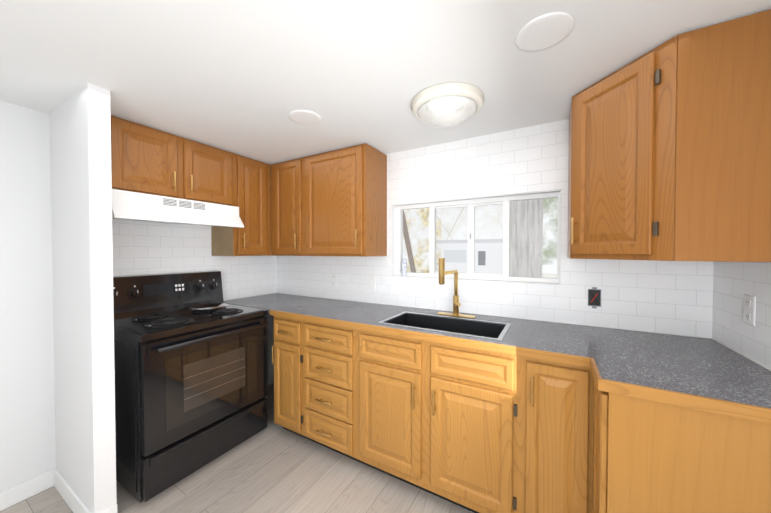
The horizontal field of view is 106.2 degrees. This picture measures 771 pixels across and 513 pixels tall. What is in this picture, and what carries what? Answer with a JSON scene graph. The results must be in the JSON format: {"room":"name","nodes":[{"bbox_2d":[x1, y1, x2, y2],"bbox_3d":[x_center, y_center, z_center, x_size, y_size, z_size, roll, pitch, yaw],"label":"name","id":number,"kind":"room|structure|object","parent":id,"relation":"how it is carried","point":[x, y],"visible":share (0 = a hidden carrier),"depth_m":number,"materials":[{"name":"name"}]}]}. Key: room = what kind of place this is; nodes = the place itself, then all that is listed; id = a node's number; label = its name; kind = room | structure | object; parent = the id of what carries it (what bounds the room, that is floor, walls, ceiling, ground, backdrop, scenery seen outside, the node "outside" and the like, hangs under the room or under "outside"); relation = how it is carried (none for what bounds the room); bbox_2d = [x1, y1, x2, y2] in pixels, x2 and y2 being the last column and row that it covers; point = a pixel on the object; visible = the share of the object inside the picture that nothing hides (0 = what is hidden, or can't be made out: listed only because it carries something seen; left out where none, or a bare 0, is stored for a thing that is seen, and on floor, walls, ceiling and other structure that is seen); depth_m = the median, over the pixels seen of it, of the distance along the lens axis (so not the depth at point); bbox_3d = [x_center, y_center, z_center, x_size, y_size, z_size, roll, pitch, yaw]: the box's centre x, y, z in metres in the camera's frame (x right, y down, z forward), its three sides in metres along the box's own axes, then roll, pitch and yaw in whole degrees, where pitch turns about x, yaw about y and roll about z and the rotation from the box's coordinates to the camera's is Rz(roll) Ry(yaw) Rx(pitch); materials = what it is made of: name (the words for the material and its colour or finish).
{"room":"kitchen","nodes":[
{"label":"kitchen","id":0,"kind":"room"},
{"bbox_2d":[49,82,116,512],"bbox_3d":[-1.628,0.256,1.546,0.612,2.134,0.080,1,1,30],"label":"wall","id":1,"kind":"structure","parent":0,"point":[81,220],"depth_m":1.42,"materials":[{"name":"white paint"}]},
{"bbox_2d":[51,468,103,512],"bbox_3d":[-1.629,1.276,1.519,0.595,0.095,0.029,1,1,30],"label":"baseboard","id":2,"kind":"structure","parent":1,"relation":"attached to","point":[61,485],"depth_m":1.54,"materials":[{"name":"white wood"}]},
{"bbox_2d":[0,100,273,491],"bbox_3d":[-2.261,0.262,1.180,0.120,2.134,4.540,1,1,30],"label":"wall","id":3,"kind":"structure","parent":0,"point":[27,422],"depth_m":1.58,"materials":[{"name":"white paint"}]},
{"bbox_2d":[0,470,51,510],"bbox_3d":[-2.591,1.293,0.488,0.016,0.095,2.744,1,1,30],"label":"baseboard","id":4,"kind":"structure","parent":3,"relation":"attached to","point":[16,494],"depth_m":1.57,"materials":[{"name":"white wood"}]},
{"bbox_2d":[111,115,270,255],"bbox_3d":[-1.408,-0.406,2.160,0.354,0.809,1.110,1,1,30],"label":"upper cabinet","id":5,"kind":"object","parent":3,"relation":"attached to","point":[147,160],"visible":0.75,"depth_m":2.05,"materials":[{"name":"brown wood"}]},
{"bbox_2d":[112,189,243,227],"bbox_3d":[-1.457,-0.295,1.984,0.447,0.164,0.753,1,1,30],"label":"range hood","id":6,"kind":"object","parent":5,"relation":"attached to","point":[132,206],"visible":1,"depth_m":1.82,"materials":[{"name":"white metal"}]},
{"bbox_2d":[112,174,275,300],"bbox_3d":[-1.504,-0.202,2.362,0.006,1.244,1.470,1,1,30],"label":"wall tile","id":7,"kind":"structure","parent":3,"relation":"attached to","point":[141,247],"depth_m":2.25,"materials":[{"name":"white tile"}]},
{"bbox_2d":[0,382,473,512],"bbox_3d":[-0.831,1.373,0.374,3.420,0.060,4.540,1,1,30],"label":"floor","id":8,"kind":"structure","parent":0,"point":[272,467],"depth_m":1.64,"materials":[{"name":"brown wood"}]},
{"bbox_2d":[113,270,267,502],"bbox_3d":[-1.314,0.722,1.963,0.708,1.190,0.765,1,1,30],"label":"stove","id":9,"kind":"object","parent":8,"relation":"on","point":[191,367],"visible":1,"depth_m":1.74,"materials":[{"name":"black metal"}]},
{"bbox_2d":[272,316,299,435],"bbox_3d":[-0.553,0.869,2.320,0.304,0.884,0.612,1,1,30],"label":"base cabinet","id":10,"kind":"object","parent":8,"relation":"on","point":[286,348],"depth_m":2.05,"materials":[{"name":"brown wood"}]},
{"bbox_2d":[224,293,770,423],"bbox_3d":[0.028,0.413,1.852,3.174,0.042,0.849,1,1,30],"label":"countertop","id":11,"kind":"structure","parent":10,"relation":"on","point":[710,374],"depth_m":1.27,"materials":[{"name":"grey stone"}]},
{"bbox_2d":[378,312,510,340],"bbox_3d":[0.347,0.502,1.727,0.700,0.210,0.375,1,1,30],"label":"sink","id":12,"kind":"object","parent":11,"relation":"in","point":[491,330],"visible":0.27,"depth_m":1.84,"materials":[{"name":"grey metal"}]},
{"bbox_2d":[437,258,475,317],"bbox_3d":[0.426,0.203,1.858,0.250,0.389,0.252,1,1,30],"label":"faucet","id":13,"kind":"object","parent":11,"relation":"on","point":[442,274],"visible":1,"depth_m":1.92,"materials":[{"name":"gold metal"}]},
{"bbox_2d":[300,320,355,459],"bbox_3d":[-0.227,0.872,2.132,0.450,0.884,0.612,1,1,30],"label":"base cabinet","id":14,"kind":"object","parent":8,"relation":"on","point":[327,352],"depth_m":1.86,"materials":[{"name":"brown wood"}]},
{"bbox_2d":[356,329,523,512],"bbox_3d":[0.361,0.877,1.794,0.906,0.884,0.612,1,1,30],"label":"base cabinet","id":15,"kind":"object","parent":8,"relation":"on","point":[476,430],"depth_m":1.48,"materials":[{"name":"brown wood"}]},
{"bbox_2d":[520,357,593,512],"bbox_3d":[0.878,0.882,1.496,0.288,0.884,0.612,1,1,30],"label":"base cabinet","id":16,"kind":"object","parent":8,"relation":"on","point":[559,397],"depth_m":1.23,"materials":[{"name":"brown wood"}]},
{"bbox_2d":[592,380,770,512],"bbox_3d":[1.167,0.887,1.210,0.532,0.884,0.821,1,1,30],"label":"base cabinet","id":17,"kind":"object","parent":8,"relation":"on","point":[649,456],"visible":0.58,"depth_m":0.89,"materials":[{"name":"brown wood"}]},
{"bbox_2d":[0,0,770,173],"bbox_3d":[-0.831,-0.841,0.339,3.420,0.100,4.540,1,1,30],"label":"ceiling","id":18,"kind":"structure","parent":0,"point":[244,78],"depth_m":1.18,"materials":[{"name":"white paint"}]},
{"bbox_2d":[288,110,320,124],"bbox_3d":[-0.470,-0.809,1.689,0.188,0.008,0.188,1,1,30],"label":"recessed light","id":19,"kind":"object","parent":18,"relation":"in","point":[305,117],"visible":1,"depth_m":1.68,"materials":[{"name":"white plastic"}]},
{"bbox_2d":[411,82,483,127],"bbox_3d":[0.322,-0.752,1.522,0.376,0.115,0.376,1,1,30],"label":"dome ceiling light","id":20,"kind":"object","parent":18,"relation":"attached to","point":[447,105],"visible":1,"depth_m":1.42,"materials":[{"name":"beige glass"}]},
{"bbox_2d":[515,12,574,51],"bbox_3d":[0.567,-0.798,1.038,0.188,0.008,0.188,1,1,30],"label":"recessed light","id":21,"kind":"object","parent":18,"relation":"in","point":[545,31],"visible":1,"depth_m":1.02,"materials":[{"name":"white plastic"}]},
{"bbox_3d":[0.599,0.289,-0.466,0.120,2.134,4.540,1,1,30],"label":"wall","id":22,"kind":"structure","parent":0,"visible":0},
{"bbox_2d":[712,262,770,368],"bbox_3d":[1.366,0.205,0.992,0.006,0.475,0.994,1,1,30],"label":"wall tile","id":23,"kind":"structure","parent":22,"relation":"attached to","point":[734,283],"depth_m":1.20,"materials":[{"name":"white tile"}]},
{"bbox_2d":[743,294,755,325],"bbox_3d":[1.452,0.213,1.156,0.007,0.116,0.072,1,1,30],"label":"electrical outlet","id":24,"kind":"object","parent":23,"relation":"attached to","point":[749,314],"visible":1,"depth_m":1.15,"materials":[{"name":"white plastic"}]},
{"bbox_3d":[0.271,0.245,2.272,3.180,2.134,0.120,1,1,30],"label":"wall","id":25,"kind":"structure","parent":0,"visible":0},
{"bbox_2d":[271,143,386,255],"bbox_3d":[-0.518,-0.411,2.433,1.019,0.809,0.354,1,1,30],"label":"upper cabinet","id":26,"kind":"object","parent":25,"relation":"attached to","point":[332,203],"visible":0.98,"depth_m":2.24,"materials":[{"name":"brown wood"}]},
{"bbox_2d":[391,189,561,284],"bbox_3d":[0.583,-0.121,2.087,1.167,0.576,0.118,1,1,30],"label":"window","id":27,"kind":"structure","parent":25,"relation":"in","point":[397,239],"depth_m":2.07,"materials":[{"name":"white plastic"}]},
{"bbox_2d":[402,259,406,275],"bbox_3d":[0.148,0.086,2.296,0.042,0.140,0.042,1,1,30],"label":"vase","id":28,"kind":"object","parent":27,"relation":"on","point":[404,267],"visible":1,"depth_m":2.28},
{"bbox_2d":[276,119,712,336],"bbox_3d":[0.240,-0.200,2.210,3.180,1.244,0.006,1,1,30],"label":"wall tile","id":29,"kind":"structure","parent":25,"relation":"attached to","point":[674,297],"depth_m":1.86,"materials":[{"name":"white tile"}]},
{"bbox_2d":[368,275,374,288],"bbox_3d":[-0.120,0.215,2.410,0.072,0.116,0.017,1,1,30],"label":"light switch","id":30,"kind":"object","parent":29,"relation":"attached to","point":[371,281],"visible":1,"depth_m":2.41,"materials":[{"name":"white plastic"}]},
{"bbox_2d":[588,287,600,308],"bbox_3d":[1.195,0.237,1.654,0.062,0.122,0.015,1,1,30],"label":"electrical outlet box","id":31,"kind":"object","parent":29,"relation":"attached to","point":[594,297],"visible":1,"depth_m":1.66,"materials":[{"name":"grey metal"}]},
{"bbox_2d":[567,9,770,261],"bbox_3d":[1.194,-0.392,1.302,0.606,0.809,0.606,1,1,30],"label":"upper cabinet","id":32,"kind":"object","parent":25,"relation":"attached to","point":[669,157],"visible":1,"depth_m":1.03,"materials":[{"name":"brown wood"}]},
{"label":"outside","id":33,"kind":"structure","parent":0,"visible":0},
{"bbox_2d":[403,198,557,277],"bbox_3d":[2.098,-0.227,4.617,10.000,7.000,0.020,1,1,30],"label":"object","id":34,"kind":"structure","parent":33,"point":[421,255],"depth_m":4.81,"materials":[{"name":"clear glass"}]}
]}

